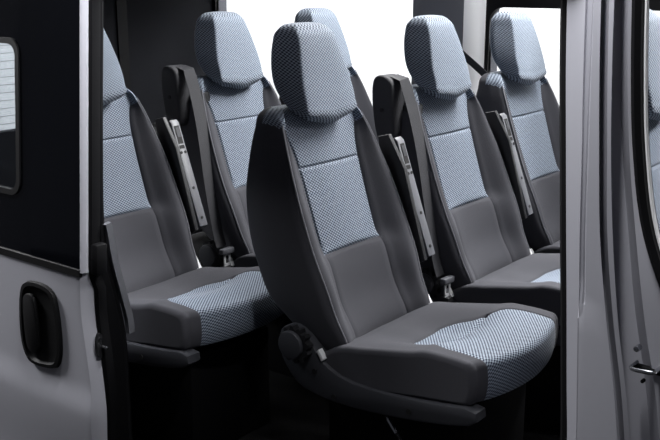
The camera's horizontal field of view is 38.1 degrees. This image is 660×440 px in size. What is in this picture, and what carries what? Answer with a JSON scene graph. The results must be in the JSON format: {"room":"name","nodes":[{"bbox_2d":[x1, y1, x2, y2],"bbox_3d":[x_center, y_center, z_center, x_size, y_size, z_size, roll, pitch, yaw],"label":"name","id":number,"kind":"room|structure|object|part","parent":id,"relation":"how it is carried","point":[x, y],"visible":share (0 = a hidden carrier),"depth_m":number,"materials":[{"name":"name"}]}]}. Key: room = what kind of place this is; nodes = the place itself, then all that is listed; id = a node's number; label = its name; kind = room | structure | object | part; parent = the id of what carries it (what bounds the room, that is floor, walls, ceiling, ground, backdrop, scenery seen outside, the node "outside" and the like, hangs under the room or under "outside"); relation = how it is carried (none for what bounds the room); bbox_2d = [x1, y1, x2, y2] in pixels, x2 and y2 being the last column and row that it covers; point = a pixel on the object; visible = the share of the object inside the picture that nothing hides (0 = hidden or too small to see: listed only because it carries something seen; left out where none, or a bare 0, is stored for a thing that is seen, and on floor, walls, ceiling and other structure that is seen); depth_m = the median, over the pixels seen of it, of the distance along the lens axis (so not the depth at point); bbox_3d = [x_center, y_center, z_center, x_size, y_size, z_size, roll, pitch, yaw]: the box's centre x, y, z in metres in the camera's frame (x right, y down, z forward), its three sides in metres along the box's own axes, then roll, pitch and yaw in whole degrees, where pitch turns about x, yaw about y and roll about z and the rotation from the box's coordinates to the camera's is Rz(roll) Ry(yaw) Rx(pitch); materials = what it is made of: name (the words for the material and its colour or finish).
{"room":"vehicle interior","nodes":[
{"label":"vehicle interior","id":0,"kind":"room"},
{"bbox_2d":[0,43,14,130],"bbox_3d":[-3.700,-1.661,5.647,0.060,4.450,6.460,11,18,37],"label":"wall","id":1,"kind":"structure","parent":0,"point":[6,49],"depth_m":7.36,"materials":[{"name":"white paint"}]},
{"bbox_2d":[115,0,130,90],"bbox_3d":[-1.271,-0.578,4.394,0.090,1.730,2.070,11,18,37],"label":"wall","id":2,"kind":"structure","parent":0,"point":[121,5],"depth_m":4.61,"materials":[{"name":"black plastic"}]},
{"bbox_2d":[0,0,117,187],"bbox_3d":[-1.462,-0.504,4.145,0.050,1.650,1.365,11,18,37],"label":"door","id":3,"kind":"structure","parent":2,"relation":"in","point":[7,137],"depth_m":4.24,"materials":[{"name":"black"}]},
{"bbox_2d":[126,0,211,234],"bbox_3d":[-0.815,-0.704,4.931,0.065,1.650,0.590,11,18,37],"label":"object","id":4,"kind":"structure","parent":2,"relation":"in","point":[161,33],"depth_m":4.81,"materials":[{"name":"black plastic"}]},
{"bbox_2d":[132,232,559,439],"bbox_3d":[0.227,0.571,3.514,3.850,0.060,2.130,11,18,37],"label":"floor","id":5,"kind":"structure","parent":0,"point":[297,412],"depth_m":3.12,"materials":[{"name":"black"}]},
{"bbox_2d":[103,29,283,439],"bbox_3d":[-0.530,0.023,2.981,0.809,1.265,0.579,11,18,37],"label":"passenger seat","id":6,"kind":"object","parent":5,"relation":"on","point":[198,348],"visible":0.49,"depth_m":2.98,"materials":[{"name":"grey fabric"}]},
{"bbox_3d":[-0.757,-0.508,3.021,0.079,0.220,0.222,11,18,37],"label":"panel","id":7,"kind":"part","parent":6,"relation":"part of","materials":[{"name":"fabric"}]},
{"bbox_3d":[-0.708,-0.080,3.091,0.365,0.669,0.490,11,18,37],"label":"backrest","id":8,"kind":"part","parent":6,"relation":"part of","materials":[{"name":"grey fabric"}]},
{"bbox_3d":[-0.494,-0.150,3.263,0.170,0.375,0.038,11,18,37],"label":"armrest","id":9,"kind":"part","parent":6,"relation":"part of","materials":[{"name":"grey plastic"}]},
{"bbox_2d":[120,266,259,349],"bbox_3d":[-0.459,0.254,2.974,0.553,0.171,0.476,11,18,37],"label":"cushion","id":10,"kind":"object","parent":6,"relation":"on","point":[173,307],"depth_m":2.78,"materials":[{"name":"grey fabric"}]},
{"bbox_2d":[162,11,293,376],"bbox_3d":[-0.139,-0.094,3.440,0.814,1.265,0.543,11,18,37],"label":"passenger seat","id":11,"kind":"object","parent":5,"relation":"on","point":[216,112],"visible":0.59,"depth_m":3.43,"materials":[{"name":"grey fabric"}]},
{"bbox_3d":[-0.421,0.124,3.418,0.105,0.105,0.022,11,18,37],"label":"recliner knob","id":12,"kind":"part","parent":11,"relation":"part of","materials":[{"name":"black plastic"}]},
{"bbox_3d":[-0.362,0.138,3.368,0.004,0.046,0.032,11,18,37],"label":"latch plate","id":13,"kind":"part","parent":11,"relation":"part of","materials":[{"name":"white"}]},
{"bbox_3d":[-0.297,-0.203,3.574,0.365,0.669,0.490,11,18,37],"label":"backrest","id":14,"kind":"part","parent":11,"relation":"part of","materials":[{"name":"grey fabric"}]},
{"bbox_3d":[-0.347,-0.632,3.505,0.079,0.220,0.222,11,18,37],"label":"panel","id":15,"kind":"part","parent":11,"relation":"part of","materials":[{"name":"fabric"}]},
{"bbox_2d":[233,253,257,266],"bbox_3d":[-0.048,0.130,3.457,0.553,0.171,0.476,11,18,37],"label":"cushion","id":16,"kind":"object","parent":11,"relation":"on","point":[239,259],"depth_m":3.36,"materials":[{"name":"grey fabric"}]},
{"bbox_2d":[279,7,421,267],"bbox_3d":[0.207,-0.205,3.875,0.814,1.265,0.535,11,18,37],"label":"passenger seat","id":17,"kind":"object","parent":5,"relation":"on","point":[325,16],"visible":0.17,"depth_m":3.99,"materials":[{"name":"grey fabric"}]},
{"bbox_3d":[0.046,-0.313,4.006,0.365,0.669,0.490,11,18,37],"label":"backrest","id":18,"kind":"part","parent":17,"relation":"part of","materials":[{"name":"grey fabric"}]},
{"bbox_3d":[-0.004,-0.742,3.936,0.079,0.220,0.222,11,18,37],"label":"panel","id":19,"kind":"part","parent":17,"relation":"part of","materials":[{"name":"fabric"}]},
{"bbox_2d":[246,22,557,439],"bbox_3d":[0.209,0.110,2.638,0.809,1.265,0.579,11,18,37],"label":"passenger seat","id":20,"kind":"object","parent":5,"relation":"on","point":[340,235],"visible":1,"depth_m":2.61,"materials":[{"name":"grey fabric"}]},
{"bbox_3d":[-0.092,0.335,2.591,0.105,0.105,0.022,11,18,37],"label":"recliner knob","id":21,"kind":"part","parent":20,"relation":"part of","materials":[{"name":"black plastic"}]},
{"bbox_3d":[-0.018,-0.421,2.678,0.079,0.220,0.222,11,18,37],"label":"panel","id":22,"kind":"part","parent":20,"relation":"part of","materials":[{"name":"fabric"}]},
{"bbox_3d":[0.031,0.008,2.748,0.365,0.669,0.490,11,18,37],"label":"backrest","id":23,"kind":"part","parent":20,"relation":"part of","materials":[{"name":"grey fabric"}]},
{"bbox_3d":[0.245,-0.063,2.920,0.170,0.375,0.038,11,18,37],"label":"armrest","id":24,"kind":"part","parent":20,"relation":"part of","materials":[{"name":"grey plastic"}]},
{"bbox_2d":[325,302,557,404],"bbox_3d":[0.280,0.341,2.631,0.553,0.171,0.476,11,18,37],"label":"cushion","id":25,"kind":"object","parent":20,"relation":"on","point":[377,353],"depth_m":2.50,"materials":[{"name":"grey fabric"}]},
{"bbox_2d":[372,15,560,432],"bbox_3d":[0.613,-0.017,3.136,0.809,1.265,0.588,11,18,37],"label":"passenger seat","id":26,"kind":"object","parent":5,"relation":"on","point":[464,160],"visible":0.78,"depth_m":3.14,"materials":[{"name":"grey fabric"}]},
{"bbox_3d":[0.314,0.207,3.093,0.105,0.105,0.022,11,18,37],"label":"recliner knob","id":27,"kind":"part","parent":26,"relation":"part of","materials":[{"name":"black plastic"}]},
{"bbox_3d":[0.373,0.221,3.043,0.004,0.046,0.032,11,18,37],"label":"latch plate","id":28,"kind":"part","parent":26,"relation":"part of","materials":[{"name":"white metal"}]},
{"bbox_3d":[0.388,-0.549,3.180,0.079,0.220,0.222,11,18,37],"label":"panel","id":29,"kind":"part","parent":26,"relation":"part of","materials":[{"name":"fabric"}]},
{"bbox_3d":[0.437,-0.120,3.249,0.365,0.669,0.490,11,18,37],"label":"backrest","id":30,"kind":"part","parent":26,"relation":"part of","materials":[{"name":"grey fabric"}]},
{"bbox_2d":[452,253,559,326],"bbox_3d":[0.687,0.213,3.132,0.553,0.171,0.476,11,18,37],"label":"cushion","id":31,"kind":"object","parent":26,"relation":"on","point":[528,279],"depth_m":3.06,"materials":[{"name":"grey fabric"}]},
{"bbox_3d":[0.651,-0.191,3.421,0.170,0.375,0.038,11,18,37],"label":"armrest","id":32,"kind":"part","parent":26,"relation":"part of","materials":[{"name":"grey plastic"}]},
{"bbox_2d":[476,10,559,253],"bbox_3d":[0.953,-0.124,3.556,0.814,1.265,0.535,11,18,37],"label":"passenger seat","id":33,"kind":"object","parent":5,"relation":"on","point":[520,90],"visible":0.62,"depth_m":3.60,"materials":[{"name":"grey fabric"}]},
{"bbox_3d":[0.743,-0.660,3.617,0.079,0.220,0.222,11,18,37],"label":"panel","id":34,"kind":"part","parent":33,"relation":"part of","materials":[{"name":"fabric"}]},
{"bbox_2d":[534,240,559,252],"bbox_3d":[1.041,0.102,3.570,0.553,0.171,0.476,11,18,37],"label":"cushion","id":35,"kind":"object","parent":33,"relation":"on","point":[540,246],"depth_m":3.49,"materials":[{"name":"grey fabric"}]},
{"bbox_2d":[648,9,659,228],"bbox_3d":[1.043,0.160,2.342,0.809,1.315,0.579,11,18,37],"label":"passenger seat","id":36,"kind":"object","parent":5,"relation":"on","point":[654,19],"visible":0.14,"depth_m":2.36,"materials":[{"name":"fabric"}]},
{"bbox_3d":[0.816,-0.396,2.377,0.079,0.220,0.222,11,18,37],"label":"panel","id":37,"kind":"part","parent":36,"relation":"part of","materials":[{"name":"fabric"}]},
{"bbox_2d":[217,0,499,72],"bbox_3d":[0.743,-0.519,4.165,3.550,1.730,0.075,11,18,37],"label":"wall","id":38,"kind":"structure","parent":0,"point":[222,5],"depth_m":4.18,"materials":[{"name":"grey"}]},
{"bbox_2d":[212,0,218,11],"bbox_3d":[-0.086,-0.869,4.717,1.350,0.865,0.050,11,18,37],"label":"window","id":39,"kind":"structure","parent":38,"relation":"in","point":[214,2],"depth_m":5.04,"materials":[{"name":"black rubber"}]},
{"bbox_2d":[411,0,463,84],"bbox_3d":[0.474,-0.850,4.187,0.300,1.100,0.085,11,18,37],"label":"trim","id":40,"kind":"structure","parent":38,"relation":"attached to","point":[453,10],"depth_m":4.10,"materials":[{"name":"grey plastic"}]},
{"bbox_2d":[462,0,485,94],"bbox_3d":[0.619,-0.822,4.079,0.065,1.100,0.087,11,18,37],"label":"trim","id":41,"kind":"structure","parent":38,"relation":"attached to","point":[474,22],"depth_m":4.07,"materials":[{"name":"white plastic"}]},
{"bbox_2d":[463,51,487,75],"bbox_3d":[0.600,-0.664,4.048,0.025,0.156,0.273,-9,17,-31],"label":"belt","id":42,"kind":"object","parent":38,"relation":"attached to","point":[469,60],"visible":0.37,"depth_m":4.04,"materials":[{"name":"grey fabric"}]},
{"bbox_2d":[484,0,659,71],"bbox_3d":[1.142,-0.546,3.805,1.210,0.690,0.050,11,18,37],"label":"window","id":43,"kind":"structure","parent":38,"relation":"in","point":[492,6],"depth_m":4.00,"materials":[{"name":"black rubber"}]},
{"bbox_2d":[566,0,659,439],"bbox_3d":[0.632,0.121,1.755,0.485,1.680,0.190,11,18,37],"label":"trim","id":44,"kind":"structure","parent":0,"point":[613,289],"depth_m":1.77,"materials":[{"name":"silver metal"}]},
{"bbox_2d":[559,0,566,439],"bbox_3d":[0.447,0.098,1.844,0.032,1.681,0.138,-4,15,-16],"label":"trim","id":45,"kind":"structure","parent":44,"relation":"attached to","point":[563,3],"depth_m":1.80,"materials":[{"name":"black rubber"}]},
{"bbox_2d":[629,344,659,382],"bbox_3d":[0.581,0.273,1.762,0.056,0.074,0.050,11,18,37],"label":"door striker","id":46,"kind":"structure","parent":44,"relation":"attached to","point":[636,367],"depth_m":1.77,"materials":[{"name":"silver metal"}]},
{"bbox_3d":[0.591,0.278,1.777,0.056,0.010,0.016,11,18,37],"label":"plate","id":47,"kind":"part","parent":46,"relation":"part of","materials":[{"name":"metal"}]},
{"bbox_2d":[631,0,659,286],"bbox_3d":[0.665,0.131,1.716,0.078,1.680,0.424,-13,19,-41],"label":"trim","id":48,"kind":"structure","parent":44,"relation":"attached to","point":[638,6],"depth_m":1.73,"materials":[{"name":"black rubber"}]},
{"bbox_2d":[644,0,659,248],"bbox_3d":[0.580,-0.319,1.699,0.025,0.800,0.132,-8,16,-28],"label":"trim","id":49,"kind":"structure","parent":48,"relation":"attached to","point":[646,21],"depth_m":1.73,"materials":[{"name":"white plastic"}]},
{"label":"outside","id":50,"kind":"structure","parent":0,"visible":0},
{"bbox_2d":[227,0,659,105],"bbox_3d":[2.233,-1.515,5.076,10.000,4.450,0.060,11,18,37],"label":"window","id":51,"kind":"structure","parent":50,"point":[373,31],"depth_m":6.69,"materials":[{"name":"white glass"}]},
{"bbox_3d":[-1.334,-0.258,3.140,1.590,1.730,0.025,11,18,37],"label":"wall","id":52,"kind":"structure","parent":0,"visible":0},
{"bbox_2d":[0,0,118,439],"bbox_3d":[-1.092,-0.162,2.905,1.280,1.700,0.150,11,18,37],"label":"sliding door","id":53,"kind":"structure","parent":52,"relation":"in","point":[58,377],"depth_m":2.63,"materials":[{"name":"silver metal"}]},
{"bbox_3d":[-0.825,0.299,2.721,0.190,0.259,0.012,11,18,37],"label":"door handle","id":54,"kind":"part","parent":53,"relation":"part of","materials":[{"name":"black plastic"}]},
{"bbox_2d":[100,0,132,439],"bbox_3d":[-0.607,-0.091,2.585,0.037,1.681,0.082,11,18,37],"label":"door frame","id":55,"kind":"structure","parent":52,"relation":"attached to","point":[115,330],"depth_m":2.67,"materials":[{"name":"black rubber"}]},
{"bbox_2d":[103,221,134,333],"bbox_3d":[-0.583,0.163,2.644,0.016,0.334,0.080,11,18,37],"label":"trim","id":56,"kind":"structure","parent":52,"relation":"attached to","point":[108,228],"depth_m":2.63,"materials":[{"name":"grey plastic"}]}
]}

